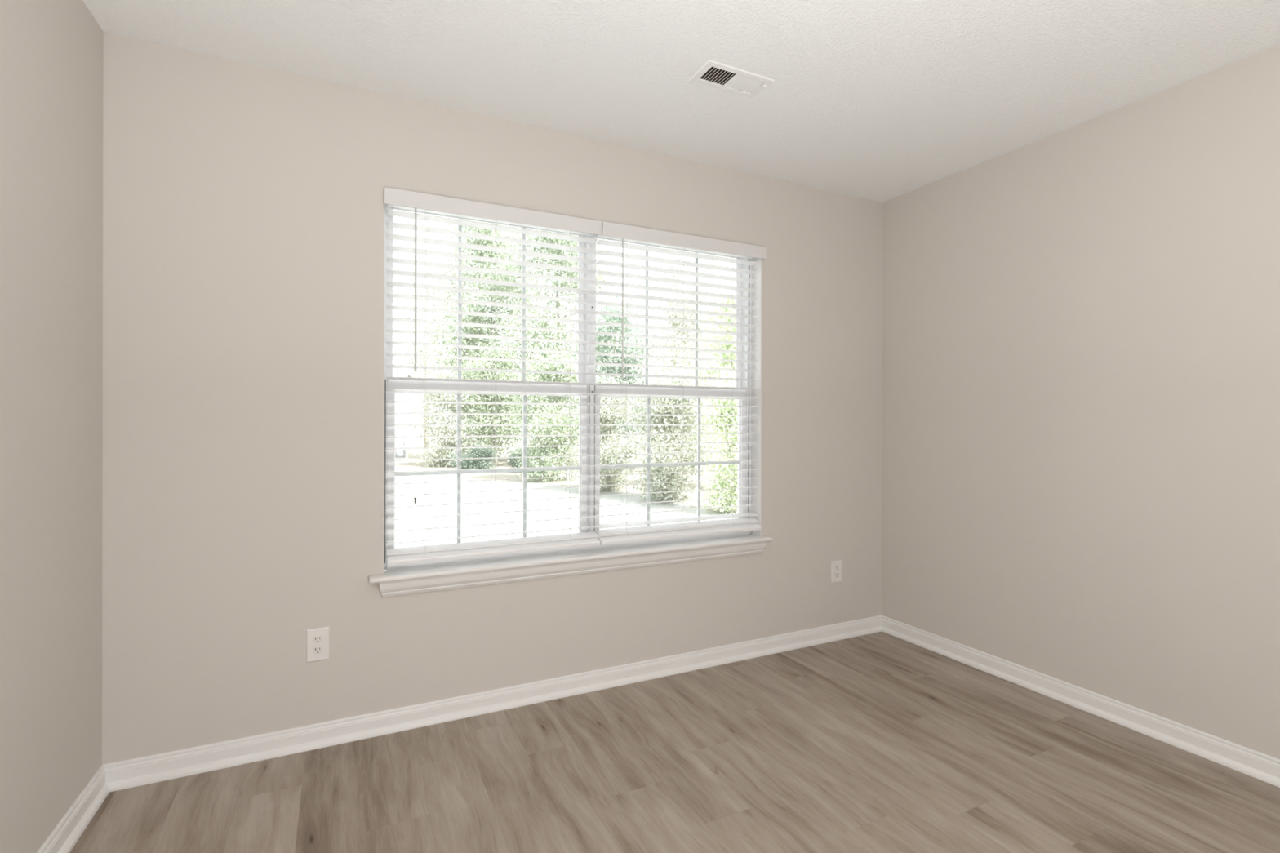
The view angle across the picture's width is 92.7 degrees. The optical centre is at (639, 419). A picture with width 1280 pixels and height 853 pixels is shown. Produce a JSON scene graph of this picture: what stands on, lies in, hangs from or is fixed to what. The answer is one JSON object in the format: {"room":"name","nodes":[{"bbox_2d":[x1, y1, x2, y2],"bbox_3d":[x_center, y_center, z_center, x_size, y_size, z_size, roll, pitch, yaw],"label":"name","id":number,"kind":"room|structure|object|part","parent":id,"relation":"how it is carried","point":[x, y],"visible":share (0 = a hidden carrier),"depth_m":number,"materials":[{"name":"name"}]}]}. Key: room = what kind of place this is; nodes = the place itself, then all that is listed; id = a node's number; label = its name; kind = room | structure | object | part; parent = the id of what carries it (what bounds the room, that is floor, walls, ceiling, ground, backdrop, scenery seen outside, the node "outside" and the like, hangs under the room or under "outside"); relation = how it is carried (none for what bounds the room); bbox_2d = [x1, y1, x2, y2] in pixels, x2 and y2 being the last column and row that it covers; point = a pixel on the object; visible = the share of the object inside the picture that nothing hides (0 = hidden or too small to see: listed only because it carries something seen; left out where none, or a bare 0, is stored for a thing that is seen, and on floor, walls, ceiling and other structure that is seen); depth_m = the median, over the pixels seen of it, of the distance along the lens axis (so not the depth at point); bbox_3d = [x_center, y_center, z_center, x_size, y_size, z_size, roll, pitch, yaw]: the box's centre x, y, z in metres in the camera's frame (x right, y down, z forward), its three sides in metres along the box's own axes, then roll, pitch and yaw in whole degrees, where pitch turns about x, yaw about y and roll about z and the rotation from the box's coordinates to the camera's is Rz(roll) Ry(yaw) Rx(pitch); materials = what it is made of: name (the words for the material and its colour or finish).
{"room":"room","nodes":[
{"label":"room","id":0,"kind":"room"},
{"bbox_2d":[0,0,102,852],"bbox_3d":[-0.812,-0.026,-0.204,0.150,2.480,4.705,0,0,-25],"label":"wall","id":1,"kind":"structure","parent":0,"point":[51,51],"depth_m":1.62,"materials":[{"name":"grey paint"}]},
{"bbox_2d":[36,764,110,852],"bbox_3d":[-0.734,1.154,-0.164,0.029,0.080,4.701,0,0,-25],"label":"baseboard","id":2,"kind":"structure","parent":1,"relation":"attached to","point":[69,829],"depth_m":1.76,"materials":[{"name":"white paint"}]},
{"bbox_2d":[102,31,882,764],"bbox_3d":[-0.232,-0.027,2.792,4.018,2.480,0.170,0,0,-26],"label":"wall","id":3,"kind":"structure","parent":0,"point":[243,207],"depth_m":2.25,"materials":[{"name":"grey paint"}]},
{"bbox_2d":[306,626,329,662],"bbox_3d":[-1.178,0.822,2.231,0.075,0.120,0.008,0,0,-26],"label":"wall outlet","id":4,"kind":"object","parent":3,"relation":"attached to","point":[317,639],"visible":1,"depth_m":2.23,"materials":[{"name":"white plastic"}]},
{"bbox_2d":[312,646,323,654],"bbox_3d":[-1.177,0.842,2.228,0.034,0.028,0.002,0,0,-26],"label":"receptacle","id":5,"kind":"object","parent":4,"relation":"attached to","point":[316,650],"depth_m":2.23,"materials":[{"name":"grey plastic"}]},
{"bbox_2d":[312,635,323,644],"bbox_3d":[-1.177,0.803,2.228,0.034,0.028,0.002,0,0,-26],"label":"receptacle","id":6,"kind":"object","parent":4,"relation":"attached to","point":[316,639],"depth_m":2.23,"materials":[{"name":"grey plastic"}]},
{"bbox_2d":[102,615,881,791],"bbox_3d":[-0.169,1.153,2.715,3.468,0.080,0.029,0,0,-26],"label":"baseboard","id":7,"kind":"structure","parent":3,"relation":"attached to","point":[140,771],"depth_m":2.41,"materials":[{"name":"white paint"}]},
{"bbox_2d":[368,534,772,583],"bbox_3d":[-0.192,0.603,2.727,1.864,0.019,0.108,0,0,-26],"label":"window sill","id":8,"kind":"structure","parent":3,"relation":"attached to","point":[526,562],"depth_m":2.62,"materials":[{"name":"white paint"}]},
{"bbox_2d":[378,204,767,596],"bbox_3d":[-0.211,-0.105,2.783,1.815,1.563,0.195,0,0,-26],"label":"window","id":9,"kind":"structure","parent":3,"relation":"in","point":[388,455],"depth_m":2.79,"materials":[{"name":"white paint"}]},
{"bbox_2d":[394,218,575,380],"bbox_3d":[-0.649,-0.506,2.662,0.807,0.708,0.006,0,0,-26],"label":"grille","id":10,"kind":"object","parent":9,"relation":"attached to","point":[460,227],"depth_m":2.69,"materials":[{"name":"white plastic"}]},
{"bbox_3d":[-0.644,-0.496,2.651,0.847,0.756,0.028,0,0,-26],"label":"sash","id":11,"kind":"part","parent":9,"relation":"part of","materials":[{"name":"white plastic"}]},
{"bbox_3d":[-0.630,0.209,2.621,0.847,0.722,0.036,0,0,-26],"label":"sash","id":12,"kind":"part","parent":9,"relation":"part of","materials":[{"name":"white plastic"}]},
{"bbox_3d":[-0.628,-0.136,2.618,0.843,0.057,0.046,0,0,-26],"label":"meeting rail","id":13,"kind":"part","parent":9,"relation":"part of","materials":[{"name":"white plastic"}]},
{"bbox_2d":[395,394,578,542],"bbox_3d":[-0.636,0.207,2.631,0.795,0.658,0.006,0,0,-26],"label":"grille","id":14,"kind":"object","parent":9,"relation":"attached to","point":[524,471],"depth_m":2.58,"materials":[{"name":"white plastic"}]},
{"bbox_2d":[383,186,601,565],"bbox_3d":[-0.588,-0.161,2.539,0.888,1.436,0.090,0,0,-26],"label":"window blind","id":15,"kind":"object","parent":9,"relation":"attached to","point":[416,202],"visible":1,"depth_m":2.52,"materials":[{"name":"white plastic"}]},
{"bbox_3d":[-0.848,-0.149,2.423,0.012,1.373,0.068,0,0,-26],"label":"ladder cord","id":16,"kind":"part","parent":15,"relation":"part of","materials":[{"name":"white fabric"}]},
{"bbox_3d":[-0.578,0.538,2.531,0.872,0.034,0.051,0,0,-26],"label":"rail","id":17,"kind":"part","parent":15,"relation":"part of","materials":[{"name":"white plastic"}]},
{"bbox_3d":[-0.602,-0.149,2.544,0.011,1.373,0.068,0,0,-26],"label":"ladder cord","id":18,"kind":"part","parent":15,"relation":"part of","materials":[{"name":"white fabric"}]},
{"bbox_3d":[-0.310,-0.148,2.687,0.011,1.373,0.068,0,0,-26],"label":"ladder cord","id":19,"kind":"part","parent":15,"relation":"part of","materials":[{"name":"white fabric"}]},
{"bbox_2d":[595,245,735,386],"bbox_3d":[0.145,-0.504,3.052,0.807,0.708,0.006,0,0,-26],"label":"grille","id":20,"kind":"object","parent":9,"relation":"attached to","point":[646,252],"depth_m":3.08,"materials":[{"name":"white plastic"}]},
{"bbox_3d":[0.151,-0.494,3.041,0.847,0.756,0.028,0,0,-26],"label":"sash","id":21,"kind":"part","parent":9,"relation":"part of","materials":[{"name":"white plastic"}]},
{"bbox_2d":[600,397,737,525],"bbox_3d":[0.159,0.209,3.021,0.795,0.658,0.006,0,0,-26],"label":"grille","id":22,"kind":"object","parent":9,"relation":"attached to","point":[648,399],"depth_m":2.98,"materials":[{"name":"white plastic"}]},
{"bbox_3d":[0.164,0.211,3.010,0.847,0.722,0.036,0,0,-26],"label":"sash","id":23,"kind":"part","parent":9,"relation":"part of","materials":[{"name":"white plastic"}]},
{"bbox_3d":[0.166,-0.135,3.007,0.843,0.057,0.046,0,0,-26],"label":"meeting rail","id":24,"kind":"part","parent":9,"relation":"part of","materials":[{"name":"white plastic"}]},
{"bbox_2d":[595,221,766,545],"bbox_3d":[0.216,-0.159,2.933,0.896,1.436,0.090,0,0,-26],"label":"window blind","id":25,"kind":"object","parent":9,"relation":"attached to","point":[623,233],"visible":0.96,"depth_m":2.91,"materials":[{"name":"white plastic"}]},
{"bbox_3d":[-0.064,-0.148,2.808,0.011,1.373,0.068,0,0,-26],"label":"ladder cord","id":26,"kind":"part","parent":25,"relation":"part of","materials":[{"name":"white fabric"}]},
{"bbox_3d":[0.210,0.539,2.917,0.872,0.034,0.051,0,0,-26],"label":"rail","id":27,"kind":"part","parent":25,"relation":"part of","materials":[{"name":"white plastic"}]},
{"bbox_3d":[0.206,-0.147,2.940,0.011,1.373,0.068,0,0,-26],"label":"ladder cord","id":28,"kind":"part","parent":25,"relation":"part of","materials":[{"name":"white fabric"}]},
{"bbox_3d":[0.461,-0.147,3.065,0.011,1.373,0.068,0,0,-26],"label":"ladder cord","id":29,"kind":"part","parent":25,"relation":"part of","materials":[{"name":"white fabric"}]},
{"bbox_2d":[831,560,841,582],"bbox_3d":[1.076,0.829,3.336,0.075,0.119,0.008,0,0,-26],"label":"wall outlet","id":30,"kind":"object","parent":3,"relation":"attached to","point":[836,566],"visible":1,"depth_m":3.33,"materials":[{"name":"white plastic"}]},
{"bbox_2d":[835,572,839,577],"bbox_3d":[1.077,0.848,3.333,0.034,0.028,0.002,0,0,-26],"label":"receptacle","id":31,"kind":"object","parent":30,"relation":"attached to","point":[837,574],"depth_m":3.33,"materials":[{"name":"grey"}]},
{"bbox_2d":[835,565,839,570],"bbox_3d":[1.077,0.809,3.333,0.034,0.028,0.002,0,0,-26],"label":"receptacle","id":32,"kind":"object","parent":30,"relation":"attached to","point":[837,567],"depth_m":3.33,"materials":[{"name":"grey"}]},
{"bbox_2d":[70,631,1279,852],"bbox_3d":[1.085,1.223,-0.013,4.118,0.050,6.370,0,0,-26],"label":"floor","id":33,"kind":"structure","parent":0,"point":[880,742],"depth_m":2.01,"materials":[{"name":"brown wood"}]},
{"bbox_2d":[82,0,1279,202],"bbox_3d":[1.091,-1.317,-0.015,4.118,0.150,6.370,0,0,-26],"label":"ceiling","id":34,"kind":"structure","parent":0,"point":[878,100],"depth_m":2.10,"materials":[{"name":"white paint"}]},
{"bbox_2d":[688,59,774,97],"bbox_3d":[0.336,-1.271,2.232,0.284,0.073,0.141,0,0,-26],"label":"ceiling vent","id":35,"kind":"object","parent":34,"relation":"in","point":[731,79],"visible":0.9,"depth_m":2.24,"materials":[{"name":"white metal"}]},
{"bbox_2d":[881,44,1279,759],"bbox_3d":[2.486,-0.019,1.413,0.150,2.480,4.700,0,0,-26],"label":"wall","id":36,"kind":"structure","parent":0,"point":[1081,437],"depth_m":2.48,"materials":[{"name":"grey paint"}]},
{"bbox_2d":[881,615,1279,787],"bbox_3d":[2.403,1.161,1.374,0.029,0.080,4.700,0,0,-26],"label":"baseboard","id":37,"kind":"structure","parent":36,"relation":"attached to","point":[1261,766],"depth_m":2.45,"materials":[{"name":"white paint"}]},
{"label":"outside","id":38,"kind":"structure","parent":0,"visible":0},
{"bbox_2d":[394,428,737,548],"bbox_3d":[-12.602,1.681,46.853,100.000,0.300,89.820,0,0,-26],"label":"ground","id":39,"kind":"structure","parent":38,"point":[478,486],"depth_m":10.74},
{"bbox_2d":[392,360,417,463],"bbox_3d":[-11.161,-0.897,22.285,5.350,4.900,3.500,0,0,-26],"label":"house","id":40,"kind":"structure","parent":39,"relation":"on","point":[402,442],"depth_m":21.84,"materials":[{"name":"white"}]},
{"bbox_3d":[-8.565,0.789,21.799,0.230,1.000,0.007,0,0,-26],"label":"pane","id":41,"kind":"part","parent":40,"relation":"part of","materials":[{"name":"glass"}]},
{"bbox_2d":[395,440,737,514],"bbox_3d":[-1.024,1.581,25.644,22.300,0.026,38.202,0,0,-26],"label":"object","id":42,"kind":"object","parent":39,"relation":"on","point":[409,466],"visible":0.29,"depth_m":16.99,"materials":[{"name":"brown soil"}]},
{"bbox_2d":[392,209,484,447],"bbox_3d":[-11.820,-5.402,32.645,7.880,13.940,7.829,0,0,1],"label":"leafy tree","id":43,"kind":"object","parent":42,"relation":"on","point":[422,234],"visible":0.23,"depth_m":32.47,"materials":[{"name":"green plant"}]},
{"bbox_2d":[403,359,502,469],"bbox_3d":[-6.304,-0.286,20.444,3.006,3.750,3.034,0,0,-32],"label":"evergreen shrub","id":44,"kind":"object","parent":42,"relation":"on","point":[448,430],"visible":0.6,"depth_m":20.10,"materials":[{"name":"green plant"}]},
{"bbox_2d":[402,229,526,455],"bbox_3d":[-7.322,-3.155,25.249,4.669,9.487,5.708,0,0,-32],"label":"leafy tree","id":45,"kind":"object","parent":42,"relation":"on","point":[443,281],"visible":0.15,"depth_m":24.95,"materials":[{"name":"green plant"}]},
{"bbox_2d":[397,216,546,462],"bbox_3d":[-5.843,-3.613,23.932,6.194,10.410,6.287,0,0,19],"label":"leafy tree","id":46,"kind":"object","parent":42,"relation":"on","point":[486,242],"visible":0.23,"depth_m":23.46,"materials":[{"name":"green plant"}]},
{"bbox_2d":[443,440,500,470],"bbox_3d":[-5.140,1.108,18.561,1.747,0.969,1.295,0,0,-26],"label":"shrub","id":47,"kind":"object","parent":42,"relation":"on","point":[477,464],"visible":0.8,"depth_m":18.42,"materials":[{"name":"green plant"}]},
{"bbox_2d":[446,340,532,466],"bbox_3d":[-4.838,-0.655,20.339,3.107,4.499,2.555,0,0,-26],"label":"evergreen shrub","id":48,"kind":"object","parent":42,"relation":"on","point":[486,364],"visible":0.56,"depth_m":20.22,"materials":[{"name":"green plant"}]},
{"bbox_2d":[501,444,553,473],"bbox_3d":[-3.339,1.117,18.516,1.737,0.959,1.271,0,0,-40],"label":"shrub","id":49,"kind":"object","parent":42,"relation":"on","point":[512,454],"visible":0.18,"depth_m":18.18,"materials":[{"name":"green plant"}]},
{"bbox_2d":[488,343,578,484],"bbox_3d":[-2.267,-0.213,15.710,2.512,3.628,2.620,0,0,43],"label":"evergreen shrub","id":50,"kind":"object","parent":42,"relation":"on","point":[544,420],"visible":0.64,"depth_m":15.47,"materials":[{"name":"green plant"}]},
{"bbox_2d":[470,223,640,463],"bbox_3d":[-2.905,-3.638,22.128,6.514,10.486,5.291,0,0,-14],"label":"leafy tree","id":51,"kind":"object","parent":42,"relation":"on","point":[558,335],"visible":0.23,"depth_m":21.45,"materials":[{"name":"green plant"}]},
{"bbox_2d":[560,369,644,493],"bbox_3d":[-0.825,0.241,13.454,1.902,2.731,2.138,0,0,-13],"label":"evergreen shrub","id":52,"kind":"object","parent":42,"relation":"on","point":[604,450],"visible":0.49,"depth_m":13.17,"materials":[{"name":"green plant"}]},
{"bbox_2d":[561,286,665,463],"bbox_3d":[-0.705,-1.293,19.359,3.838,5.800,3.663,0,0,33],"label":"leafy tree","id":53,"kind":"object","parent":42,"relation":"on","point":[608,359],"visible":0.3,"depth_m":19.27,"materials":[{"name":"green plant"}]},
{"bbox_2d":[600,362,728,505],"bbox_3d":[0.672,0.225,11.858,2.250,2.779,2.426,0,0,27],"label":"evergreen shrub","id":54,"kind":"object","parent":42,"relation":"on","point":[656,477],"visible":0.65,"depth_m":11.69,"materials":[{"name":"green plant"}]},
{"bbox_2d":[622,250,727,472],"bbox_3d":[1.379,-1.780,17.992,4.345,6.774,4.203,0,0,-32],"label":"leafy tree","id":55,"kind":"object","parent":42,"relation":"on","point":[674,324],"visible":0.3,"depth_m":17.90,"materials":[{"name":"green plant"}]},
{"bbox_2d":[623,244,735,440],"bbox_3d":[3.317,-5.606,31.807,9.594,14.438,8.163,0,0,-26],"label":"leafy tree","id":56,"kind":"object","parent":42,"relation":"on","point":[700,288],"visible":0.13,"depth_m":31.64,"materials":[{"name":"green plant"}]},
{"bbox_2d":[668,281,737,483],"bbox_3d":[2.261,-0.775,13.776,3.316,4.779,3.028,0,0,27],"label":"leafy tree","id":57,"kind":"object","parent":42,"relation":"on","point":[720,309],"visible":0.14,"depth_m":13.66,"materials":[{"name":"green plant"}]},
{"bbox_2d":[692,364,737,514],"bbox_3d":[1.668,0.343,10.259,1.537,2.545,1.730,0,0,-26],"label":"evergreen shrub","id":58,"kind":"object","parent":42,"relation":"on","point":[731,411],"visible":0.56,"depth_m":10.25,"materials":[{"name":"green plant"}]}
]}

